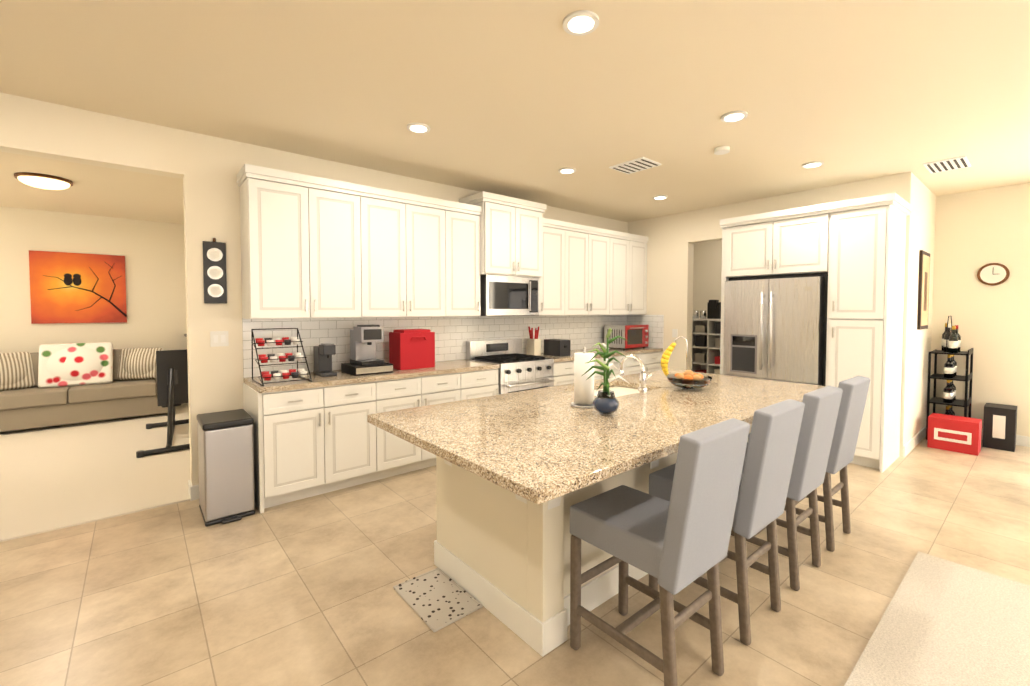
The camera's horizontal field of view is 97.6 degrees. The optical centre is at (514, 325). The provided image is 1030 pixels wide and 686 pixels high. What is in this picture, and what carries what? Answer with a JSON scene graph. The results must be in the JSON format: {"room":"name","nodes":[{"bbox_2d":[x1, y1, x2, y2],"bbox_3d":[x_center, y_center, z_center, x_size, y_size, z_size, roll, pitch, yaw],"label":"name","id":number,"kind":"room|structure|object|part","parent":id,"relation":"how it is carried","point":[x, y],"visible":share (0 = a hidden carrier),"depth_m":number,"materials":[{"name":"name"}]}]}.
{"room":"kitchen","nodes":[
{"label":"kitchen","id":0,"kind":"room"},
{"bbox_2d":[0,206,186,352],"bbox_3d":[-6.653,-0.152,6.050,5.220,2.820,0.150,-2,3,-40],"label":"wall","id":1,"kind":"structure","parent":0,"point":[153,252],"depth_m":6.51,"materials":[{"name":"beige paint"}]},
{"bbox_2d":[29,250,126,323],"bbox_3d":[-6.115,-0.527,6.345,0.979,0.980,0.060,-2,3,-40],"label":"framed picture","id":2,"kind":"object","parent":1,"relation":"attached to","point":[65,287],"visible":1,"depth_m":6.31,"materials":[{"name":"fabric"}]},
{"bbox_2d":[0,403,189,541],"bbox_3d":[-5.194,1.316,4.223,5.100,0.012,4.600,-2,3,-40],"label":"half wall","id":3,"kind":"structure","parent":0,"point":[53,478],"depth_m":4.04,"materials":[{"name":"beige paint"}]},
{"bbox_2d":[0,342,175,431],"bbox_3d":[-6.149,0.752,5.636,2.980,1.017,0.980,-2,3,-40],"label":"sofa","id":4,"kind":"object","parent":3,"relation":"on","point":[47,385],"visible":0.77,"depth_m":5.75,"materials":[{"name":"fabric"}]},
{"bbox_2d":[136,349,189,457],"bbox_3d":[-3.919,0.778,5.136,0.543,0.998,1.426,-1,2,-36],"label":"television","id":5,"kind":"object","parent":3,"relation":"on","point":[172,377],"visible":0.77,"depth_m":5.08,"materials":[{"name":"black plastic"}]},
{"bbox_2d":[0,92,627,485],"bbox_3d":[-1.389,-0.097,4.465,11.300,2.820,0.150,-2,3,-40],"label":"wall","id":6,"kind":"structure","parent":0,"point":[206,168],"depth_m":3.49,"materials":[{"name":"beige paint"}]},
{"bbox_2d":[188,484,198,500],"bbox_3d":[-2.361,1.289,3.589,0.369,0.110,0.014,-2,3,-40],"label":"baseboard","id":7,"kind":"structure","parent":6,"relation":"attached to","point":[193,491],"depth_m":3.49,"materials":[{"name":"white wood"}]},
{"bbox_2d":[203,238,226,303],"bbox_3d":[-2.349,-0.430,3.528,0.150,0.510,0.028,-2,3,-40],"label":"framed picture","id":8,"kind":"object","parent":6,"relation":"attached to","point":[214,272],"visible":1,"depth_m":3.52,"materials":[{"name":"black wood"}]},
{"bbox_2d":[210,331,228,346],"bbox_3d":[-2.340,0.104,3.567,0.120,0.120,0.010,-2,3,-40],"label":"switch plate","id":9,"kind":"object","parent":6,"relation":"attached to","point":[218,338],"visible":1,"depth_m":3.56,"materials":[{"name":"white plastic"}]},
{"bbox_2d":[236,164,319,319],"bbox_3d":[-1.920,-0.635,3.669,0.487,1.150,0.352,-2,3,-40],"label":"upper cabinet","id":10,"kind":"object","parent":6,"relation":"attached to","point":[280,209],"depth_m":3.53,"materials":[{"name":"white wood"}]},
{"bbox_2d":[320,177,371,319],"bbox_3d":[-1.617,-0.643,3.923,0.548,1.150,0.352,-2,3,-40],"label":"upper cabinet","id":11,"kind":"object","parent":6,"relation":"attached to","point":[326,260],"depth_m":3.84,"materials":[{"name":"white wood"}]},
{"bbox_2d":[368,186,415,319],"bbox_3d":[-1.291,-0.653,4.197,0.548,1.150,0.352,-2,3,-40],"label":"upper cabinet","id":12,"kind":"object","parent":6,"relation":"attached to","point":[391,218],"depth_m":4.12,"materials":[{"name":"white wood"}]},
{"bbox_2d":[412,194,451,319],"bbox_3d":[-0.965,-0.662,4.471,0.548,1.150,0.352,-2,3,-40],"label":"upper cabinet","id":13,"kind":"object","parent":6,"relation":"attached to","point":[433,215],"depth_m":4.39,"materials":[{"name":"white wood"}]},
{"bbox_2d":[452,200,480,319],"bbox_3d":[-0.662,-0.671,4.725,0.487,1.150,0.352,-2,3,-40],"label":"upper cabinet","id":14,"kind":"object","parent":6,"relation":"attached to","point":[466,305],"depth_m":4.63,"materials":[{"name":"white wood"}]},
{"bbox_2d":[460,192,519,276],"bbox_3d":[-0.269,-0.973,4.999,0.481,0.845,0.422,-2,3,-40],"label":"upper cabinet","id":15,"kind":"object","parent":6,"relation":"attached to","point":[499,214],"depth_m":4.81,"materials":[{"name":"white wood"}]},
{"bbox_2d":[480,275,538,315],"bbox_3d":[-0.127,-0.333,5.132,0.760,0.435,0.429,-2,3,-40],"label":"microwave","id":16,"kind":"object","parent":15,"relation":"attached to","point":[508,296],"visible":0.92,"depth_m":4.95,"materials":[{"name":"silver metal"}]},
{"bbox_2d":[516,200,543,279],"bbox_3d":[0.006,-0.981,5.230,0.481,0.845,0.422,-2,3,-40],"label":"upper cabinet","id":17,"kind":"object","parent":6,"relation":"attached to","point":[531,220],"depth_m":5.11,"materials":[{"name":"white wood"}]},
{"bbox_2d":[538,218,571,315],"bbox_3d":[0.359,-0.701,5.582,0.500,1.150,0.352,-2,3,-40],"label":"upper cabinet","id":18,"kind":"object","parent":6,"relation":"attached to","point":[553,290],"depth_m":5.47,"materials":[{"name":"white wood"}]},
{"bbox_2d":[568,224,591,315],"bbox_3d":[0.672,-0.710,5.845,0.561,1.150,0.352,-2,3,-40],"label":"upper cabinet","id":19,"kind":"object","parent":6,"relation":"attached to","point":[580,282],"depth_m":5.76,"materials":[{"name":"white wood"}]},
{"bbox_2d":[592,227,615,315],"bbox_3d":[1.008,-0.720,6.127,0.562,1.150,0.352,-2,3,-40],"label":"upper cabinet","id":20,"kind":"object","parent":6,"relation":"attached to","point":[603,240],"depth_m":6.05,"materials":[{"name":"white wood"}]},
{"bbox_2d":[612,232,631,315],"bbox_3d":[1.345,-0.729,6.410,0.561,1.150,0.352,-2,3,-40],"label":"upper cabinet","id":21,"kind":"object","parent":6,"relation":"attached to","point":[622,294],"depth_m":6.33,"materials":[{"name":"white wood"}]},
{"bbox_2d":[632,234,647,315],"bbox_3d":[1.658,-0.738,6.672,0.500,1.150,0.352,-2,3,-40],"label":"upper cabinet","id":22,"kind":"object","parent":6,"relation":"attached to","point":[639,246],"depth_m":6.58,"materials":[{"name":"white wood"}]},
{"bbox_2d":[0,436,1029,685],"bbox_3d":[-0.305,1.411,3.109,11.450,0.100,12.900,-2,3,-40],"label":"floor","id":23,"kind":"structure","parent":0,"point":[300,592],"depth_m":2.31,"materials":[{"name":"beige tile"}]},
{"bbox_2d":[197,409,254,525],"bbox_3d":[-2.095,1.005,3.267,0.304,0.700,0.437,-2,3,-40],"label":"trash can","id":24,"kind":"object","parent":23,"relation":"on","point":[226,464],"visible":1,"depth_m":3.13,"materials":[{"name":"silver plastic"}]},
{"bbox_2d":[243,383,335,512],"bbox_3d":[-1.830,0.905,3.621,0.507,0.875,0.622,-2,3,-40],"label":"base cabinet","id":25,"kind":"object","parent":23,"relation":"on","point":[294,429],"depth_m":3.38,"materials":[{"name":"white wood"}]},
{"bbox_2d":[244,360,499,391],"bbox_3d":[-1.187,0.430,4.138,2.165,0.040,0.632,-2,3,-40],"label":"countertop","id":26,"kind":"structure","parent":25,"relation":"on","point":[440,365],"depth_m":3.78,"materials":[{"name":"beige stone"}]},
{"bbox_2d":[251,328,311,386],"bbox_3d":[-1.815,0.228,3.498,0.339,0.403,0.407,-2,3,-40],"label":"rack","id":27,"kind":"object","parent":26,"relation":"on","point":[275,374],"visible":1,"depth_m":3.47,"materials":[{"name":"black metal"}]},
{"bbox_2d":[313,343,336,376],"bbox_3d":[-1.619,0.283,3.834,0.120,0.272,0.260,-2,3,-40],"label":"coffee maker","id":28,"kind":"object","parent":26,"relation":"on","point":[324,353],"visible":1,"depth_m":3.79,"materials":[{"name":"grey plastic"}]},
{"bbox_2d":[341,325,392,375],"bbox_3d":[-1.312,0.203,3.995,0.340,0.421,0.345,-2,3,-40],"label":"coffee maker","id":29,"kind":"object","parent":26,"relation":"on","point":[364,339],"visible":1,"depth_m":3.93,"materials":[{"name":"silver metal"}]},
{"bbox_2d":[389,329,434,369],"bbox_3d":[-0.980,0.220,4.316,0.360,0.365,0.262,-2,3,-40],"label":"bread box","id":30,"kind":"object","parent":26,"relation":"on","point":[411,349],"visible":1,"depth_m":4.22,"materials":[{"name":"metal"}]},
{"bbox_2d":[336,380,387,489],"bbox_3d":[-1.522,0.896,3.880,0.542,0.875,0.622,-2,3,-40],"label":"base cabinet","id":31,"kind":"object","parent":23,"relation":"on","point":[361,450],"depth_m":3.69,"materials":[{"name":"white wood"}]},
{"bbox_2d":[384,376,431,476],"bbox_3d":[-1.200,0.887,4.150,0.542,0.875,0.622,-2,3,-40],"label":"base cabinet","id":32,"kind":"object","parent":23,"relation":"on","point":[401,392],"depth_m":3.95,"materials":[{"name":"white wood"}]},
{"bbox_2d":[393,568,481,631],"bbox_3d":[-0.402,1.383,2.301,0.273,0.012,0.430,-2,3,-40],"label":"pet mat","id":33,"kind":"object","parent":23,"relation":"on","point":[436,599],"visible":1,"depth_m":2.28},
{"bbox_2d":[428,372,467,465],"bbox_3d":[-0.879,0.878,4.420,0.542,0.875,0.622,-2,3,-40],"label":"base cabinet","id":34,"kind":"object","parent":23,"relation":"on","point":[443,387],"depth_m":4.21,"materials":[{"name":"white wood"}]},
{"bbox_2d":[468,368,498,398],"bbox_3d":[-0.563,0.869,4.684,0.526,0.875,0.622,-2,3,-40],"label":"base cabinet","id":35,"kind":"object","parent":23,"relation":"on","point":[482,382],"depth_m":4.48,"materials":[{"name":"white wood"}]},
{"bbox_2d":[466,338,554,393],"bbox_3d":[-0.034,0.733,5.057,0.760,1.120,0.692,-2,3,-40],"label":"range","id":36,"kind":"object","parent":23,"relation":"on","point":[519,371],"visible":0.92,"depth_m":4.95,"materials":[{"name":"silver metal"}]},
{"bbox_2d":[554,360,573,385],"bbox_3d":[0.437,0.840,5.524,0.546,0.875,0.622,-2,3,-40],"label":"base cabinet","id":37,"kind":"object","parent":23,"relation":"on","point":[563,369],"depth_m":5.22,"materials":[{"name":"white wood"}]},
{"bbox_2d":[524,348,662,359],"bbox_3d":[1.085,0.364,6.046,2.231,0.040,0.632,-2,3,-40],"label":"countertop","id":38,"kind":"structure","parent":37,"relation":"on","point":[574,350],"depth_m":6.13,"materials":[{"name":"beige stone"}]},
{"bbox_2d":[527,326,540,355],"bbox_3d":[0.231,0.185,5.516,0.117,0.351,0.142,-2,3,-40],"label":"utensil crock","id":39,"kind":"object","parent":38,"relation":"on","point":[533,346],"visible":0.98,"depth_m":5.48,"materials":[{"name":"beige"}]},
{"bbox_2d":[544,339,570,356],"bbox_3d":[0.518,0.265,5.504,0.180,0.192,0.292,-2,3,-40],"label":"toaster","id":40,"kind":"object","parent":38,"relation":"on","point":[557,347],"visible":1,"depth_m":5.42,"materials":[{"name":"grey"}]},
{"bbox_2d":[604,324,648,349],"bbox_3d":[1.631,0.156,6.514,0.552,0.340,0.413,-2,3,-40],"label":"toaster oven","id":41,"kind":"object","parent":38,"relation":"on","point":[636,335],"visible":0.92,"depth_m":6.36,"materials":[{"name":"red metal"}]},
{"bbox_2d":[401,386,751,656],"bbox_3d":[0.750,0.926,2.886,2.646,0.884,1.107,-2,3,-40],"label":"kitchen island","id":42,"kind":"object","parent":23,"relation":"on","point":[511,555],"depth_m":2.15,"materials":[{"name":"paint"}]},
{"bbox_2d":[367,370,825,505],"bbox_3d":[0.741,0.468,2.758,2.847,0.040,1.302,-2,3,-40],"label":"island countertop","id":43,"kind":"structure","parent":42,"relation":"on","point":[539,448],"depth_m":2.12,"materials":[{"name":"beige stone"}]},
{"bbox_2d":[571,347,593,408],"bbox_3d":[0.391,0.287,2.545,0.150,0.332,0.150,-2,3,-40],"label":"paper towel","id":44,"kind":"object","parent":43,"relation":"on","point":[583,392],"visible":0.92,"depth_m":2.50,"materials":[{"name":"white paper"}]},
{"bbox_2d":[582,328,629,413],"bbox_3d":[0.470,0.234,2.352,0.296,0.450,0.283,-2,3,-40],"label":"potted plant","id":45,"kind":"object","parent":43,"relation":"on","point":[605,400],"visible":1,"depth_m":2.31,"materials":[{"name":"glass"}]},
{"bbox_2d":[661,336,687,375],"bbox_3d":[1.218,0.250,3.354,0.221,0.350,0.208,-2,3,-40],"label":"banana hanger","id":46,"kind":"object","parent":43,"relation":"on","point":[666,356],"visible":0.85,"depth_m":3.33,"materials":[{"name":"yellow food"}]},
{"bbox_2d":[666,370,711,389],"bbox_3d":[1.200,0.369,3.109,0.300,0.129,0.300,-2,3,-40],"label":"fruit bowl","id":47,"kind":"object","parent":43,"relation":"on","point":[688,379],"visible":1,"depth_m":3.02,"materials":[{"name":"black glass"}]},
{"bbox_2d":[594,356,603,379],"bbox_3d":[0.767,0.830,5.802,0.562,0.875,0.622,-2,3,-40],"label":"base cabinet","id":48,"kind":"object","parent":23,"relation":"on","point":[596,376],"depth_m":5.61,"materials":[{"name":"white wood"}]},
{"bbox_2d":[609,352,631,377],"bbox_3d":[1.104,0.820,6.085,0.562,0.875,0.622,-2,3,-40],"label":"base cabinet","id":49,"kind":"object","parent":23,"relation":"on","point":[627,365],"depth_m":5.91,"materials":[{"name":"white wood"}]},
{"bbox_2d":[632,352,647,373],"bbox_3d":[1.437,0.811,6.364,0.550,0.875,0.622,-2,3,-40],"label":"base cabinet","id":50,"kind":"object","parent":23,"relation":"on","point":[636,368],"depth_m":6.18,"materials":[{"name":"white wood"}]},
{"bbox_2d":[648,352,661,371],"bbox_3d":[1.745,0.802,6.622,0.499,0.875,0.622,-2,3,-40],"label":"base cabinet","id":51,"kind":"object","parent":23,"relation":"on","point":[654,358],"depth_m":6.41,"materials":[{"name":"white wood"}]},
{"bbox_2d":[570,418,749,685],"bbox_3d":[0.566,0.883,1.844,0.396,1.043,0.588,-2,3,-40],"label":"stool","id":52,"kind":"object","parent":23,"relation":"on","point":[678,542],"visible":1,"depth_m":1.70,"materials":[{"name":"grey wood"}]},
{"bbox_2d":[692,300,720,374],"bbox_3d":[3.303,0.407,7.120,0.416,1.630,1.650,-2,3,-40],"label":"shelf","id":53,"kind":"object","parent":23,"relation":"on","point":[706,336],"visible":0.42,"depth_m":7.21,"materials":[{"name":"white wood"}]},
{"bbox_2d":[649,399,804,645],"bbox_3d":[1.021,0.869,2.227,0.396,1.043,0.588,-2,3,-40],"label":"stool","id":54,"kind":"object","parent":23,"relation":"on","point":[766,474],"visible":0.58,"depth_m":1.99,"materials":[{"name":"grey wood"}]},
{"bbox_2d":[723,273,827,385],"bbox_3d":[2.920,0.379,4.948,0.766,1.835,0.986,-2,3,-40],"label":"fridge","id":55,"kind":"object","parent":23,"relation":"on","point":[775,327],"visible":0.58,"depth_m":4.67,"materials":[{"name":"silver metal"}]},
{"bbox_2d":[731,386,842,590],"bbox_3d":[1.477,0.856,2.609,0.396,1.043,0.588,-2,3,-40],"label":"stool","id":56,"kind":"object","parent":23,"relation":"on","point":[816,432],"visible":0.4,"depth_m":2.36,"materials":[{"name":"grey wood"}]},
{"bbox_2d":[748,376,869,551],"bbox_3d":[1.933,0.843,2.991,0.396,1.043,0.588,-2,3,-40],"label":"stool","id":57,"kind":"object","parent":23,"relation":"on","point":[849,420],"visible":0.54,"depth_m":2.74,"materials":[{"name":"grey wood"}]},
{"bbox_2d":[720,193,911,472],"bbox_3d":[3.099,0.057,4.793,0.747,2.490,1.540,-2,3,-40],"label":"tall cabinet","id":58,"kind":"object","parent":23,"relation":"on","point":[854,249],"visible":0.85,"depth_m":4.25,"materials":[{"name":"white wood"}]},
{"bbox_2d":[844,551,1029,685],"bbox_3d":[1.884,1.447,0.403,3.820,0.014,2.840,-2,3,-40],"label":"area rug","id":59,"kind":"object","parent":23,"relation":"on","point":[943,622],"visible":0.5,"depth_m":2.03,"materials":[{"name":"beige carpet"}]},
{"bbox_2d":[926,316,972,439],"bbox_3d":[4.928,0.590,5.101,0.440,1.403,0.320,-2,3,-40],"label":"wine rack","id":60,"kind":"object","parent":23,"relation":"on","point":[951,343],"visible":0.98,"depth_m":5.05,"materials":[{"name":"black metal"}]},
{"bbox_2d":[927,413,981,455],"bbox_3d":[4.647,1.139,4.766,0.284,0.330,0.380,-2,3,-40],"label":"box","id":61,"kind":"object","parent":23,"relation":"on","point":[958,434],"visible":1,"depth_m":4.68,"materials":[{"name":"red cardboard"}]},
{"bbox_2d":[982,403,1016,451],"bbox_3d":[5.204,1.081,4.834,0.303,0.440,0.230,-2,3,-40],"label":"box","id":62,"kind":"object","parent":23,"relation":"on","point":[999,426],"visible":1,"depth_m":4.74,"materials":[{"name":"black"}]},
{"bbox_2d":[0,0,1029,223],"bbox_3d":[-0.305,-1.507,3.008,11.450,0.100,12.900,-2,3,-40],"label":"ceiling","id":63,"kind":"structure","parent":0,"point":[524,99],"depth_m":2.76,"materials":[{"name":"beige paint"}]},
{"bbox_2d":[14,172,72,189],"bbox_3d":[-4.831,-1.483,4.628,0.420,0.144,0.420,-2,3,-40],"label":"ceiling light","id":64,"kind":"object","parent":63,"relation":"hanging from","point":[44,181],"visible":0.85,"depth_m":4.53,"materials":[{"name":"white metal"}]},
{"bbox_2d":[407,122,429,132],"bbox_3d":[-0.713,-1.462,3.333,0.170,0.014,0.170,-2,3,-40],"label":"recessed light","id":65,"kind":"object","parent":63,"relation":"in","point":[415,127],"visible":1,"depth_m":3.31,"materials":[{"name":"white"}]},
{"bbox_2d":[558,167,575,173],"bbox_3d":[0.504,-1.497,4.355,0.170,0.014,0.170,-2,3,-40],"label":"recessed light","id":66,"kind":"object","parent":63,"relation":"in","point":[567,170],"visible":0.98,"depth_m":4.33,"materials":[{"name":"white"}]},
{"bbox_2d":[563,10,598,35],"bbox_3d":[0.309,-1.420,2.116,0.170,0.014,0.170,-2,3,-40],"label":"recessed light","id":67,"kind":"object","parent":63,"relation":"in","point":[580,22],"visible":0.96,"depth_m":2.10,"materials":[{"name":"white"}]},
{"bbox_2d":[609,157,661,173],"bbox_3d":[1.123,-1.492,4.209,0.300,0.014,0.370,-2,3,-40],"label":"ceiling vent","id":68,"kind":"object","parent":63,"relation":"in","point":[636,165],"visible":1,"depth_m":4.18,"materials":[{"name":"white metal"}]},
{"bbox_2d":[653,195,667,199],"bbox_3d":[1.737,-1.533,5.390,0.170,0.014,0.170,-2,3,-40],"label":"recessed light","id":69,"kind":"object","parent":63,"relation":"in","point":[659,197],"visible":1,"depth_m":5.36,"materials":[{"name":"white"}]},
{"bbox_2d":[714,146,729,154],"bbox_3d":[1.730,-1.466,3.767,0.120,0.035,0.120,-2,3,-40],"label":"smoke detector","id":70,"kind":"object","parent":63,"relation":"attached to","point":[720,150],"visible":1,"depth_m":3.74,"materials":[{"name":"white plastic"}]},
{"bbox_2d":[721,110,747,122],"bbox_3d":[1.527,-1.455,3.139,0.170,0.014,0.170,-2,3,-40],"label":"recessed light","id":71,"kind":"object","parent":63,"relation":"in","point":[734,116],"visible":1,"depth_m":3.12,"materials":[{"name":"white"}]},
{"bbox_2d":[802,161,823,167],"bbox_3d":[2.760,-1.491,4.174,0.170,0.014,0.170,-2,3,-40],"label":"recessed light","id":72,"kind":"object","parent":63,"relation":"in","point":[813,164],"visible":1,"depth_m":4.15,"materials":[{"name":"white"}]},
{"bbox_2d":[923,156,970,173],"bbox_3d":[4.017,-1.491,4.185,0.420,0.014,0.280,-2,3,-40],"label":"ceiling vent","id":73,"kind":"object","parent":63,"relation":"in","point":[948,164],"visible":1,"depth_m":4.15,"materials":[{"name":"white metal"}]},
{"bbox_2d":[628,172,913,456],"bbox_3d":[2.862,-0.142,5.770,0.150,2.820,3.320,-2,3,-40],"label":"wall","id":74,"kind":"structure","parent":0,"point":[673,239],"depth_m":6.21,"materials":[{"name":"beige paint"}]},
{"bbox_2d":[672,329,677,337],"bbox_3d":[2.261,0.108,6.371,0.007,0.120,0.080,-2,3,-40],"label":"electrical outlet plate","id":75,"kind":"object","parent":74,"relation":"attached to","point":[674,333],"visible":0.86,"depth_m":6.36,"materials":[{"name":"white plastic"}]},
{"bbox_2d":[693,183,1029,436],"bbox_3d":[5.549,-0.111,4.874,0.150,2.820,8.150,-2,3,-40],"label":"wall","id":76,"kind":"structure","parent":0,"point":[976,231],"depth_m":5.09,"materials":[{"name":"beige paint"}]},
{"bbox_2d":[977,263,1009,285],"bbox_3d":[5.305,-0.571,4.999,0.038,0.250,0.250,-2,3,-40],"label":"clock","id":77,"kind":"object","parent":76,"relation":"attached to","point":[991,274],"visible":0.96,"depth_m":4.99,"materials":[{"name":"brown metal"}]},
{"bbox_2d":[903,426,925,456],"bbox_3d":[4.440,1.242,4.966,1.450,0.110,0.014,-2,3,-40],"label":"baseboard","id":78,"kind":"structure","parent":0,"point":[908,446],"depth_m":4.80,"materials":[{"name":"white wood"}]},
{"bbox_2d":[906,175,935,442],"bbox_3d":[4.458,-0.116,5.022,1.330,2.820,0.180,-2,3,-40],"label":"wall","id":79,"kind":"structure","parent":0,"point":[924,215],"depth_m":4.86,"materials":[{"name":"beige paint"}]},
{"bbox_3d":[4.480,-0.383,4.932,0.480,0.840,0.028,-2,3,-40],"label":"picture frame","id":80,"kind":"part","parent":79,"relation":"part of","materials":[{"name":"black wood"}]},
{"bbox_2d":[981,430,1029,446],"bbox_3d":[6.506,1.287,3.655,0.014,0.110,4.680,-2,3,-40],"label":"baseboard","id":81,"kind":"structure","parent":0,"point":[1020,440],"depth_m":4.86,"materials":[{"name":"white wood"}]}
]}

